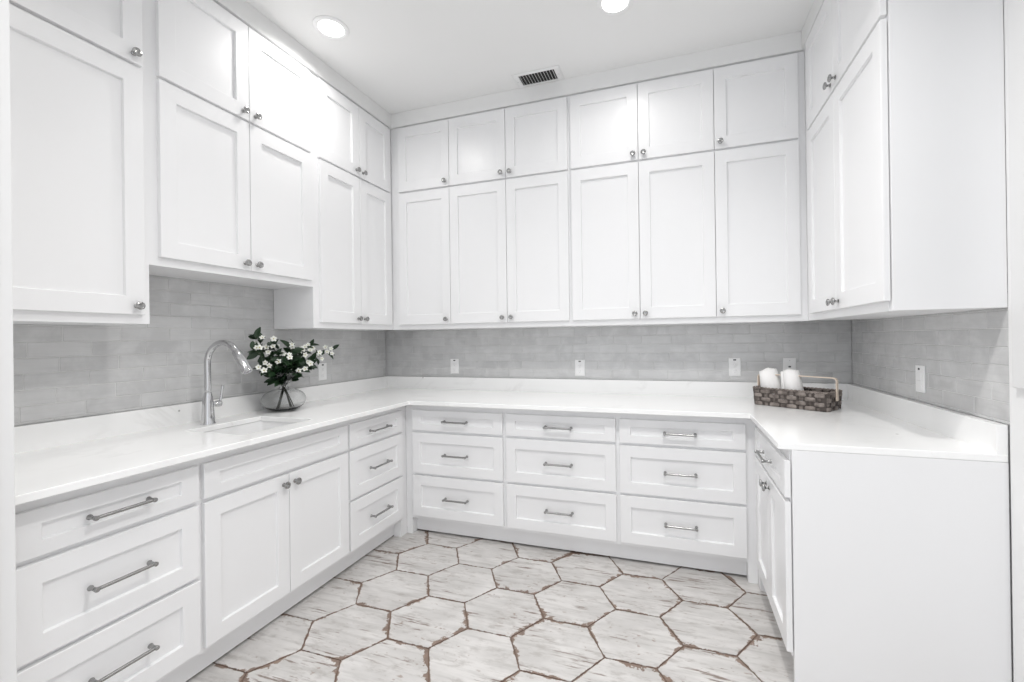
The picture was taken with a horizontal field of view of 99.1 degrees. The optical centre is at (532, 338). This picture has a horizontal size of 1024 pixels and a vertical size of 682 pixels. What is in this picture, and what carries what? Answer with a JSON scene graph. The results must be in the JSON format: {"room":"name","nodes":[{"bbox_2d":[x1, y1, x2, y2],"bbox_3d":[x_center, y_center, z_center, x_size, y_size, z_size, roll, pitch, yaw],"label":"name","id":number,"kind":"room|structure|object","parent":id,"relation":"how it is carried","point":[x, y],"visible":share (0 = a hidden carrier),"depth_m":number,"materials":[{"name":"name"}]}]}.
{"room":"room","nodes":[
{"label":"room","id":0,"kind":"room"},
{"bbox_2d":[213,0,391,133],"bbox_3d":[-1.510,-1.639,2.493,0.327,0.106,2.498,-1,0,18],"label":"trim","id":1,"kind":"structure","parent":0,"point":[242,10],"depth_m":2.51,"materials":[{"name":"white paint"}]},
{"bbox_2d":[186,529,793,681],"bbox_3d":[-0.298,1.351,1.159,3.583,0.060,4.500,-1,0,18],"label":"floor","id":2,"kind":"structure","parent":0,"point":[421,605],"depth_m":2.01,"materials":[{"name":"tile"}]},
{"bbox_2d":[15,459,200,681],"bbox_3d":[-1.623,0.889,1.509,0.653,0.877,0.538,-1,0,18],"label":"base cabinet","id":3,"kind":"object","parent":2,"relation":"on","point":[108,573],"visible":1,"depth_m":1.41,"materials":[{"name":"white paint"}]},
{"bbox_2d":[14,376,1007,505],"bbox_3d":[-0.030,0.367,2.016,3.382,0.123,2.498,-1,0,18],"label":"countertop","id":4,"kind":"structure","parent":3,"relation":"on","point":[52,458],"depth_m":2.02,"materials":[{"name":"stone"}]},
{"bbox_2d":[200,340,251,424],"bbox_3d":[-1.483,0.215,2.137,0.314,0.416,0.101,-1,0,18],"label":"faucet","id":5,"kind":"object","parent":4,"relation":"on","point":[207,413],"visible":1,"depth_m":2.14,"materials":[{"name":"silver metal"}]},
{"bbox_2d":[207,421,293,434],"bbox_3d":[-1.362,0.548,2.125,0.412,0.200,0.445,-1,0,18],"label":"sink","id":6,"kind":"object","parent":4,"relation":"in","point":[248,428],"visible":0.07,"depth_m":2.30,"materials":[{"name":"white ceramic"}]},
{"bbox_2d":[261,371,305,410],"bbox_3d":[-1.458,0.311,2.557,0.233,0.224,0.233,-1,0,18],"label":"vase","id":7,"kind":"object","parent":4,"relation":"on","point":[283,398],"visible":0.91,"depth_m":2.49,"materials":[{"name":"clear glass"}]},
{"bbox_2d":[248,327,276,383],"bbox_3d":[-1.477,0.176,2.492,0.099,0.478,0.237,-1,0,32],"label":"branch","id":8,"kind":"object","parent":7,"relation":"in","point":[257,335],"visible":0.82,"depth_m":2.43,"materials":[{"name":"green plant"}]},
{"bbox_2d":[247,341,282,385],"bbox_3d":[-1.478,0.215,2.473,0.115,0.401,0.293,-1,0,18],"label":"branch","id":9,"kind":"object","parent":7,"relation":"in","point":[255,347],"visible":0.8,"depth_m":2.38,"materials":[{"name":"green plant"}]},
{"bbox_2d":[252,355,285,386],"bbox_3d":[-1.462,0.253,2.475,0.121,0.324,0.282,-1,0,18],"label":"branch","id":10,"kind":"object","parent":7,"relation":"in","point":[264,369],"visible":0.93,"depth_m":2.42,"materials":[{"name":"green plant"}]},
{"bbox_2d":[265,336,287,372],"bbox_3d":[-1.465,0.200,2.511,0.132,0.428,0.141,-1,0,-29],"label":"branch","id":11,"kind":"object","parent":7,"relation":"in","point":[274,340],"visible":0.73,"depth_m":2.50,"materials":[{"name":"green plant"}]},
{"bbox_2d":[270,355,293,380],"bbox_3d":[-1.440,0.248,2.522,0.115,0.333,0.147,-1,0,-12],"label":"branch","id":12,"kind":"object","parent":7,"relation":"in","point":[284,363],"visible":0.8,"depth_m":2.51,"materials":[{"name":"green plant"}]},
{"bbox_2d":[280,339,303,379],"bbox_3d":[-1.434,0.209,2.577,0.150,0.409,0.156,-1,0,18],"label":"branch","id":13,"kind":"object","parent":7,"relation":"in","point":[290,349],"visible":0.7,"depth_m":2.58,"materials":[{"name":"green plant"}]},
{"bbox_2d":[285,343,312,372],"bbox_3d":[-1.434,0.221,2.616,0.117,0.386,0.237,-1,0,18],"label":"branch","id":14,"kind":"object","parent":7,"relation":"in","point":[305,346],"visible":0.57,"depth_m":2.65,"materials":[{"name":"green plant"}]},
{"bbox_2d":[291,356,316,379],"bbox_3d":[-1.410,0.263,2.621,0.123,0.303,0.249,-1,0,18],"label":"branch","id":15,"kind":"object","parent":7,"relation":"in","point":[308,362],"visible":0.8,"depth_m":2.65,"materials":[{"name":"green plant"}]},
{"bbox_2d":[292,339,318,381],"bbox_3d":[-1.434,0.210,2.657,0.105,0.409,0.328,-1,0,18],"label":"branch","id":16,"kind":"object","parent":7,"relation":"in","point":[312,343],"visible":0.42,"depth_m":2.72,"materials":[{"name":"green plant"}]},
{"bbox_2d":[299,344,338,375],"bbox_3d":[-1.402,0.229,2.725,0.099,0.370,0.474,-1,0,25],"label":"branch","id":17,"kind":"object","parent":7,"relation":"in","point":[319,353],"visible":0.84,"depth_m":2.82,"materials":[{"name":"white plant"}]},
{"bbox_2d":[753,374,841,411],"bbox_3d":[1.480,0.296,2.453,0.204,0.174,0.412,-1,0,-36],"label":"basket","id":18,"kind":"object","parent":4,"relation":"on","point":[812,399],"visible":0.86,"depth_m":2.37,"materials":[{"name":"wicker"}]},
{"bbox_2d":[759,367,780,402],"bbox_3d":[1.408,0.280,2.562,0.110,0.212,0.128,-1,0,-34],"label":"rolled towel","id":19,"kind":"object","parent":18,"relation":"in","point":[768,379],"visible":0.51,"depth_m":2.53,"materials":[{"name":"white fabric"}]},
{"bbox_2d":[780,369,803,400],"bbox_3d":[1.478,0.279,2.466,0.106,0.211,0.127,-1,0,-36],"label":"rolled towel","id":20,"kind":"object","parent":18,"relation":"in","point":[790,378],"visible":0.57,"depth_m":2.44,"materials":[{"name":"white fabric"}]},
{"bbox_2d":[191,421,348,676],"bbox_3d":[-1.421,0.887,2.144,0.642,0.877,0.796,-1,0,18],"label":"base cabinet","id":21,"kind":"object","parent":2,"relation":"on","point":[274,514],"visible":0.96,"depth_m":1.95,"materials":[{"name":"white paint"}]},
{"bbox_2d":[340,406,406,571],"bbox_3d":[-1.204,0.890,2.790,0.653,0.887,0.567,-1,0,18],"label":"base cabinet","id":22,"kind":"object","parent":2,"relation":"on","point":[377,485],"visible":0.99,"depth_m":2.66,"materials":[{"name":"white paint"}]},
{"bbox_2d":[406,405,509,541],"bbox_3d":[-0.431,0.880,3.117,0.728,0.887,0.653,-1,0,18],"label":"base cabinet","id":23,"kind":"object","parent":2,"relation":"on","point":[456,460],"visible":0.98,"depth_m":2.85,"materials":[{"name":"white paint"}]},
{"bbox_2d":[505,409,620,557],"bbox_3d":[0.249,0.866,2.894,0.703,0.877,0.653,-1,0,18],"label":"base cabinet","id":24,"kind":"object","parent":2,"relation":"on","point":[562,492],"visible":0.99,"depth_m":2.62,"materials":[{"name":"white paint"}]},
{"bbox_2d":[617,413,757,583],"bbox_3d":[0.927,0.862,2.672,0.724,0.887,0.653,-1,0,18],"label":"base cabinet","id":25,"kind":"object","parent":2,"relation":"on","point":[687,484],"visible":0.98,"depth_m":2.40,"materials":[{"name":"white paint"}]},
{"bbox_2d":[754,425,1011,681],"bbox_3d":[1.347,0.855,1.872,0.688,0.887,0.722,-1,0,18],"label":"base cabinet","id":26,"kind":"object","parent":2,"relation":"on","point":[872,568],"visible":1,"depth_m":1.53,"materials":[{"name":"white paint"}]},
{"bbox_2d":[245,0,813,113],"bbox_3d":[-0.316,-1.770,1.235,3.683,0.120,4.450,-1,0,18],"label":"ceiling","id":27,"kind":"structure","parent":0,"point":[403,55],"depth_m":2.46,"materials":[{"name":"white paint"}]},
{"bbox_2d":[312,15,348,39],"bbox_3d":[-1.101,-1.693,2.383,0.184,0.008,0.184,-1,0,18],"label":"recessed light","id":28,"kind":"object","parent":27,"relation":"in","point":[329,27],"visible":1,"depth_m":2.38,"materials":[{"name":"white plastic"}]},
{"bbox_2d":[511,65,564,87],"bbox_3d":[0.038,-1.707,2.857,0.320,0.009,0.152,-1,0,18],"label":"ceiling vent","id":29,"kind":"object","parent":27,"relation":"in","point":[554,73],"visible":1,"depth_m":2.85,"materials":[{"name":"white metal"}]},
{"bbox_2d":[597,0,632,15],"bbox_3d":[0.422,-1.713,2.224,0.184,0.008,0.184,-1,0,18],"label":"recessed light","id":30,"kind":"object","parent":27,"relation":"in","point":[607,7],"visible":1,"depth_m":2.25,"materials":[{"name":"white plastic"}]},
{"bbox_2d":[386,128,852,482],"bbox_3d":[0.375,-0.251,3.282,3.407,3.130,0.138,-1,0,18],"label":"wall","id":31,"kind":"structure","parent":0,"point":[805,128],"depth_m":2.76,"materials":[{"name":"white paint"}]},
{"bbox_2d":[391,96,577,329],"bbox_3d":[-0.368,-0.835,3.239,1.392,1.527,0.372,-1,0,18],"label":"upper cabinet","id":32,"kind":"object","parent":31,"relation":"attached to","point":[481,239],"visible":1,"depth_m":3.08,"materials":[{"name":"white paint"}]},
{"bbox_2d":[391,31,801,128],"bbox_3d":[0.276,-1.662,3.043,2.725,0.106,0.342,-1,0,18],"label":"crown molding","id":33,"kind":"structure","parent":31,"relation":"attached to","point":[789,43],"depth_m":2.79,"materials":[{"name":"white paint"}]},
{"bbox_2d":[386,320,851,383],"bbox_3d":[0.356,0.083,3.210,3.383,0.438,0.011,-1,0,18],"label":"tile backsplash","id":34,"kind":"structure","parent":31,"relation":"attached to","point":[821,348],"depth_m":3.09,"materials":[{"name":"grey tile"}]},
{"bbox_2d":[450,359,458,373],"bbox_3d":[-0.629,0.228,3.522,0.073,0.119,0.007,-1,0,18],"label":"wall outlet","id":35,"kind":"object","parent":34,"relation":"attached to","point":[454,363],"visible":1,"depth_m":3.52,"materials":[{"name":"white plastic"}]},
{"bbox_2d":[575,360,584,375],"bbox_3d":[0.349,0.218,3.202,0.073,0.119,0.007,-1,0,18],"label":"wall outlet","id":36,"kind":"object","parent":34,"relation":"attached to","point":[579,364],"visible":1,"depth_m":3.20,"materials":[{"name":"white plastic"}]},
{"bbox_2d":[729,358,740,375],"bbox_3d":[1.337,0.191,2.879,0.073,0.119,0.007,-1,0,18],"label":"wall outlet","id":37,"kind":"object","parent":34,"relation":"attached to","point":[734,363],"visible":1,"depth_m":2.88,"materials":[{"name":"white plastic"}]},
{"bbox_2d":[783,358,795,369],"bbox_3d":[1.641,0.185,2.779,0.073,0.119,0.007,-1,0,18],"label":"wall outlet","id":38,"kind":"object","parent":34,"relation":"attached to","point":[788,363],"visible":0.73,"depth_m":2.78,"materials":[{"name":"white plastic"}]},
{"bbox_2d":[569,51,807,326],"bbox_3d":[0.943,-0.853,2.810,1.367,1.527,0.372,-1,0,18],"label":"upper cabinet","id":39,"kind":"object","parent":31,"relation":"attached to","point":[688,190],"visible":1,"depth_m":2.65,"materials":[{"name":"white paint"}]},
{"bbox_2d":[855,0,1023,681],"bbox_3d":[1.423,-0.218,0.802,0.150,3.030,4.100,-1,0,18],"label":"wall","id":40,"kind":"structure","parent":0,"point":[1016,427],"depth_m":1.40,"materials":[{"name":"white paint"}]},
{"bbox_2d":[801,0,823,63],"bbox_3d":[1.575,-1.681,2.103,0.330,0.106,1.320,-1,0,18],"label":"trim","id":41,"kind":"structure","parent":40,"relation":"attached to","point":[817,4],"depth_m":2.30,"materials":[{"name":"white paint"}]},
{"bbox_2d":[804,0,1007,320],"bbox_3d":[1.519,-0.915,1.949,0.362,1.634,0.998,-1,0,18],"label":"upper cabinet","id":42,"kind":"object","parent":40,"relation":"attached to","point":[905,99],"visible":1,"depth_m":1.50,"materials":[{"name":"white paint"}]},
{"bbox_2d":[851,291,1009,424],"bbox_3d":[1.761,0.063,2.046,0.011,0.438,1.327,-1,0,18],"label":"tile backsplash","id":43,"kind":"structure","parent":40,"relation":"attached to","point":[964,355],"depth_m":1.76,"materials":[{"name":"grey tile"}]},
{"bbox_2d":[915,365,925,392],"bbox_3d":[1.712,0.180,1.926,0.009,0.119,0.073,-1,0,18],"label":"wall outlet","id":44,"kind":"object","parent":43,"relation":"attached to","point":[919,369],"visible":1,"depth_m":1.91,"materials":[{"name":"white plastic"}]},
{"bbox_2d":[1007,0,1023,388],"bbox_3d":[1.413,-0.585,0.912,0.108,1.485,0.955,-1,0,18],"label":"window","id":45,"kind":"structure","parent":40,"relation":"in","point":[1015,8],"depth_m":1.35,"materials":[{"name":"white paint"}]},
{"bbox_3d":[-1.941,-0.222,1.903,0.138,3.130,4.100,-1,0,18],"label":"wall","id":46,"kind":"structure","parent":0,"visible":0},
{"bbox_2d":[9,0,149,324],"bbox_3d":[-1.785,-0.819,1.563,0.356,1.527,0.550,-1,0,18],"label":"upper cabinet","id":47,"kind":"object","parent":46,"relation":"attached to","point":[79,151],"visible":1,"depth_m":1.57,"materials":[{"name":"white paint"}]},
{"bbox_2d":[13,275,385,425],"bbox_3d":[-1.648,0.006,2.545,0.011,0.643,2.499,-1,0,18],"label":"tile backsplash","id":48,"kind":"structure","parent":46,"relation":"attached to","point":[62,372],"depth_m":2.12,"materials":[{"name":"grey tile"}]},
{"bbox_2d":[318,363,326,380],"bbox_3d":[-1.469,0.235,3.053,0.007,0.119,0.073,-1,0,18],"label":"wall outlet","id":49,"kind":"object","parent":48,"relation":"attached to","point":[322,367],"visible":0.99,"depth_m":3.05,"materials":[{"name":"white plastic"}]},
{"bbox_2d":[146,0,312,288],"bbox_3d":[-1.569,-0.943,2.229,0.356,1.283,0.851,-1,0,18],"label":"upper cabinet","id":50,"kind":"object","parent":46,"relation":"attached to","point":[229,111],"visible":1,"depth_m":2.09,"materials":[{"name":"white paint"}]},
{"bbox_2d":[274,72,392,330],"bbox_3d":[-1.315,-0.823,2.999,0.356,1.527,0.768,-1,0,18],"label":"upper cabinet","id":51,"kind":"object","parent":46,"relation":"attached to","point":[351,289],"visible":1,"depth_m":2.85,"materials":[{"name":"white paint"}]},
{"bbox_3d":[-1.725,-0.176,1.191,0.714,3.030,0.120,-1,0,18],"label":"wall","id":52,"kind":"structure","parent":0,"visible":0},
{"bbox_2d":[0,0,16,681],"bbox_3d":[-1.373,-0.181,1.071,0.030,3.030,0.131,-1,0,18],"label":"trim","id":53,"kind":"structure","parent":52,"relation":"attached to","point":[8,621],"depth_m":1.12,"materials":[{"name":"white paint"}]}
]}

